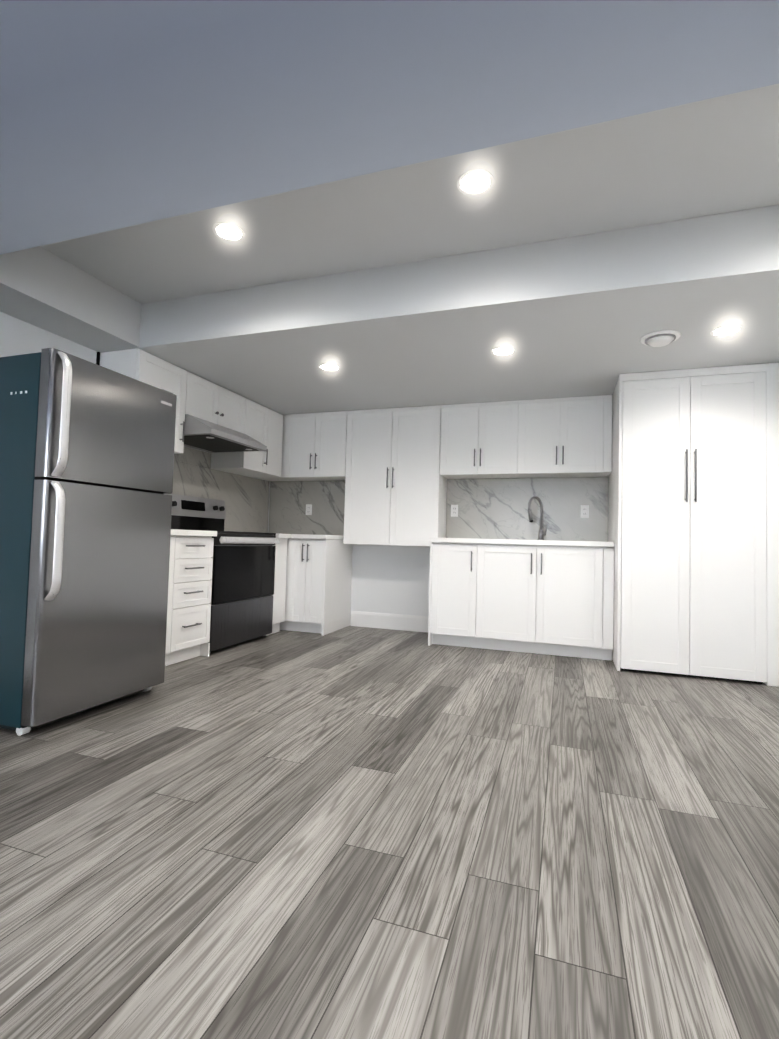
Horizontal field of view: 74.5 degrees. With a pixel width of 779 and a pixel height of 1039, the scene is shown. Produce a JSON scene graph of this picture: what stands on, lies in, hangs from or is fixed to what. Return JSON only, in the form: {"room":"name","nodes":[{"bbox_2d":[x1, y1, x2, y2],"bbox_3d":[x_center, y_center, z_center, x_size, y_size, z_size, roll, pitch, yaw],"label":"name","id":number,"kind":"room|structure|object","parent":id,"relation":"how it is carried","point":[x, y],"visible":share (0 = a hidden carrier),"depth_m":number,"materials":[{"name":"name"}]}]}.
{"room":"kitchen","nodes":[
{"label":"kitchen","id":0,"kind":"room"},
{"bbox_2d":[0,312,266,480],"bbox_3d":[-2.595,-0.422,2.008,0.120,2.620,7.840,1,-2,19],"label":"wall","id":1,"kind":"structure","parent":0,"point":[17,336],"depth_m":3.07,"materials":[{"name":"white paint"}]},
{"bbox_2d":[96,348,186,453],"bbox_3d":[-1.755,-0.821,3.663,0.388,0.632,0.476,1,-2,19],"label":"upper cabinet","id":2,"kind":"object","parent":1,"relation":"attached to","point":[145,367],"visible":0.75,"depth_m":3.55,"materials":[{"name":"white wood"}]},
{"bbox_2d":[185,371,245,432],"bbox_3d":[-1.556,-0.942,4.251,0.381,0.334,0.747,1,-2,19],"label":"upper cabinet","id":3,"kind":"object","parent":1,"relation":"attached to","point":[207,400],"visible":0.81,"depth_m":4.15,"materials":[{"name":"white wood"}]},
{"bbox_2d":[184,414,266,452],"bbox_3d":[-1.465,-0.692,4.208,0.588,0.160,0.747,1,-2,19],"label":"range hood","id":4,"kind":"object","parent":3,"relation":"attached to","point":[204,435],"visible":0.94,"depth_m":4.07,"materials":[{"name":"silver metal"}]},
{"bbox_2d":[172,447,271,532],"bbox_3d":[-1.703,-0.256,4.413,0.018,0.708,2.458,1,-2,19],"label":"tile backsplash","id":5,"kind":"structure","parent":1,"relation":"attached to","point":[246,499],"depth_m":4.88,"materials":[{"name":"stone"}]},
{"bbox_2d":[211,398,282,476],"bbox_3d":[-1.332,-0.760,4.906,0.388,0.632,0.647,1,-2,19],"label":"upper cabinet","id":6,"kind":"object","parent":1,"relation":"attached to","point":[263,425],"visible":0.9,"depth_m":4.80,"materials":[{"name":"white wood"}]},
{"bbox_2d":[0,626,778,1038],"bbox_3d":[-0.492,0.964,1.224,4.640,0.100,7.840,1,-2,19],"label":"floor","id":7,"kind":"structure","parent":0,"point":[352,832],"depth_m":1.44,"materials":[{"name":"grey wood"}]},
{"bbox_2d":[0,348,176,735],"bbox_3d":[-1.753,0.098,2.668,0.960,1.676,0.760,1,-2,19],"label":"fridge","id":8,"kind":"object","parent":7,"relation":"on","point":[86,462],"visible":1,"depth_m":2.34,"materials":[{"name":"silver metal"}]},
{"bbox_2d":[165,536,213,665],"bbox_3d":[-1.693,0.537,3.468,0.664,0.866,0.752,1,-2,19],"label":"base cabinet","id":9,"kind":"object","parent":7,"relation":"on","point":[189,599],"visible":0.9,"depth_m":3.51,"materials":[{"name":"white wood"}]},
{"bbox_2d":[171,529,216,535],"bbox_3d":[-1.686,0.083,3.488,0.653,0.040,0.752,1,-2,19],"label":"countertop","id":10,"kind":"structure","parent":9,"relation":"on","point":[176,532],"depth_m":3.49,"materials":[{"name":"white stone"}]},
{"bbox_2d":[163,493,278,651],"bbox_3d":[-1.415,0.409,4.228,0.661,1.198,0.836,1,-2,19],"label":"range","id":11,"kind":"object","parent":7,"relation":"on","point":[243,575],"visible":0.58,"depth_m":4.14,"materials":[{"name":"silver metal"}]},
{"bbox_2d":[263,538,287,635],"bbox_3d":[-1.287,0.600,4.749,0.608,0.866,0.234,1,-2,19],"label":"base cabinet","id":12,"kind":"object","parent":7,"relation":"on","point":[279,595],"visible":0.15,"depth_m":4.67,"materials":[{"name":"white wood"}]},
{"bbox_2d":[280,538,352,635],"bbox_3d":[-0.967,0.621,5.073,1.006,0.866,0.654,1,-2,19],"label":"base cabinet","id":13,"kind":"object","parent":7,"relation":"on","point":[318,584],"visible":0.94,"depth_m":4.74,"materials":[{"name":"white wood"}]},
{"bbox_2d":[276,533,343,539],"bbox_3d":[-0.984,0.162,4.995,1.012,0.040,0.854,1,-2,19],"label":"countertop","id":14,"kind":"structure","parent":13,"relation":"on","point":[312,536],"depth_m":4.69,"materials":[{"name":"white stone"}]},
{"bbox_2d":[428,566,479,647],"bbox_3d":[0.617,0.766,4.546,0.398,0.618,0.618,1,-2,19],"label":"base cabinet","id":15,"kind":"object","parent":7,"relation":"on","point":[452,589],"depth_m":4.27,"materials":[{"name":"white wood"}]},
{"bbox_2d":[476,570,613,660],"bbox_3d":[1.295,0.775,4.315,1.034,0.618,0.618,1,-2,19],"label":"base cabinet","id":16,"kind":"object","parent":7,"relation":"on","point":[548,600],"depth_m":4.02,"materials":[{"name":"white wood"}]},
{"bbox_2d":[430,537,613,546],"bbox_3d":[1.115,0.294,4.386,1.429,0.240,0.643,1,-2,19],"label":"countertop","id":17,"kind":"structure","parent":16,"relation":"on","point":[532,542],"depth_m":4.07,"materials":[{"name":"white stone"}]},
{"bbox_2d":[527,496,546,539],"bbox_3d":[1.298,-0.011,4.494,0.165,0.386,0.178,1,-2,19],"label":"faucet","id":18,"kind":"object","parent":17,"relation":"on","point":[541,534],"visible":0.96,"depth_m":4.52,"materials":[{"name":"silver metal"}]},
{"bbox_2d":[608,363,778,686],"bbox_3d":[2.227,0.035,3.878,0.985,2.112,0.913,1,-2,19],"label":"pantry cabinet","id":19,"kind":"object","parent":7,"relation":"on","point":[693,520],"visible":0.94,"depth_m":3.48,"materials":[{"name":"white wood"}]},
{"bbox_2d":[0,0,778,414],"bbox_3d":[-0.427,-1.451,1.321,4.400,0.504,7.600,1,-2,19],"label":"ceiling","id":20,"kind":"structure","parent":0,"point":[324,154],"depth_m":2.10,"materials":[{"name":"white paint"}]},
{"bbox_2d":[213,222,244,240],"bbox_3d":[-0.808,-1.448,2.582,0.155,0.005,0.155,1,-2,13],"label":"recessed light","id":21,"kind":"object","parent":20,"relation":"in","point":[228,231],"depth_m":2.57,"materials":[{"name":"white plastic"}]},
{"bbox_2d":[319,363,339,370],"bbox_3d":[-0.433,-1.098,3.695,0.155,0.005,0.155,1,-2,13],"label":"recessed light","id":22,"kind":"object","parent":20,"relation":"in","point":[324,366],"depth_m":3.68,"materials":[{"name":"white plastic"}]},
{"bbox_2d":[457,169,493,195],"bbox_3d":[0.366,-1.432,2.182,0.155,0.005,0.155,1,-2,13],"label":"recessed light","id":23,"kind":"object","parent":20,"relation":"in","point":[474,182],"depth_m":2.17,"materials":[{"name":"white plastic"}]},
{"bbox_2d":[491,346,515,355],"bbox_3d":[0.732,-1.083,3.298,0.155,0.005,0.155,1,-2,13],"label":"recessed light","id":24,"kind":"object","parent":20,"relation":"in","point":[502,350],"depth_m":3.29,"materials":[{"name":"white plastic"}]},
{"bbox_2d":[640,330,680,346],"bbox_3d":[1.596,-1.055,3.024,0.216,0.038,0.216,1,-2,19],"label":"ceiling vent","id":25,"kind":"object","parent":20,"relation":"in","point":[660,338],"visible":1,"depth_m":2.98,"materials":[{"name":"white plastic"}]},
{"bbox_2d":[710,324,742,335],"bbox_3d":[1.906,-1.068,2.898,0.155,0.005,0.155,1,-2,13],"label":"recessed light","id":26,"kind":"object","parent":20,"relation":"in","point":[731,329],"depth_m":2.89,"materials":[{"name":"white"}]},
{"bbox_2d":[268,476,608,621],"bbox_3d":[0.791,-0.214,4.927,4.350,2.620,0.120,1,-2,19],"label":"wall","id":27,"kind":"structure","parent":0,"point":[390,579],"depth_m":5.09,"materials":[{"name":"white paint"}]},
{"bbox_2d":[254,411,346,480],"bbox_3d":[-0.858,-0.731,5.251,1.027,0.636,0.374,1,-2,19],"label":"upper cabinet","id":28,"kind":"object","parent":27,"relation":"attached to","point":[313,446],"visible":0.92,"depth_m":5.06,"materials":[{"name":"white wood"}]},
{"bbox_2d":[268,480,344,535],"bbox_3d":[-0.809,-0.123,5.395,1.017,0.569,0.012,1,-2,19],"label":"tile backsplash","id":29,"kind":"structure","parent":27,"relation":"attached to","point":[287,509],"depth_m":5.41,"materials":[{"name":"stone"}]},
{"bbox_2d":[306,504,311,514],"bbox_3d":[-0.851,-0.103,5.400,0.070,0.114,0.006,1,-2,19],"label":"electrical outlet plate","id":30,"kind":"object","parent":29,"relation":"attached to","point":[308,506],"depth_m":5.40,"materials":[{"name":"white plastic"}]},
{"bbox_2d":[350,611,427,632],"bbox_3d":[0.062,1.008,5.042,0.959,0.150,0.014,1,-2,19],"label":"baseboard","id":31,"kind":"structure","parent":27,"relation":"attached to","point":[391,621],"depth_m":5.04,"materials":[{"name":"white wood"}]},
{"bbox_2d":[343,405,446,545],"bbox_3d":[0.060,-0.396,4.922,0.924,1.284,0.374,1,-2,19],"label":"upper cabinet","id":32,"kind":"object","parent":27,"relation":"attached to","point":[395,487],"visible":0.85,"depth_m":4.77,"materials":[{"name":"white wood"}]},
{"bbox_2d":[440,400,527,478],"bbox_3d":[0.868,-0.710,4.682,0.744,0.632,0.338,1,-2,19],"label":"upper cabinet","id":33,"kind":"object","parent":27,"relation":"attached to","point":[488,439],"depth_m":4.52,"materials":[{"name":"white wood"}]},
{"bbox_2d":[446,477,608,541],"bbox_3d":[1.230,-0.097,4.702,1.434,0.569,0.010,1,-2,19],"label":"tile backsplash","id":34,"kind":"structure","parent":27,"relation":"attached to","point":[493,508],"depth_m":4.69,"materials":[{"name":"stone"}]},
{"bbox_2d":[451,505,457,516],"bbox_3d":[0.621,-0.084,4.899,0.070,0.114,0.006,1,-2,19],"label":"electrical outlet plate","id":35,"kind":"object","parent":34,"relation":"attached to","point":[454,508],"depth_m":4.90,"materials":[{"name":"white plastic"}]},
{"bbox_2d":[581,505,588,517],"bbox_3d":[1.723,-0.070,4.523,0.070,0.114,0.006,1,-2,19],"label":"electrical outlet plate","id":36,"kind":"object","parent":34,"relation":"attached to","point":[584,511],"depth_m":4.52,"materials":[{"name":"white plastic"}]},
{"bbox_2d":[528,395,611,477],"bbox_3d":[1.488,-0.702,4.470,0.805,0.632,0.338,1,-2,19],"label":"upper cabinet","id":37,"kind":"object","parent":27,"relation":"attached to","point":[555,437],"depth_m":4.29,"materials":[{"name":"white wood"}]}
]}

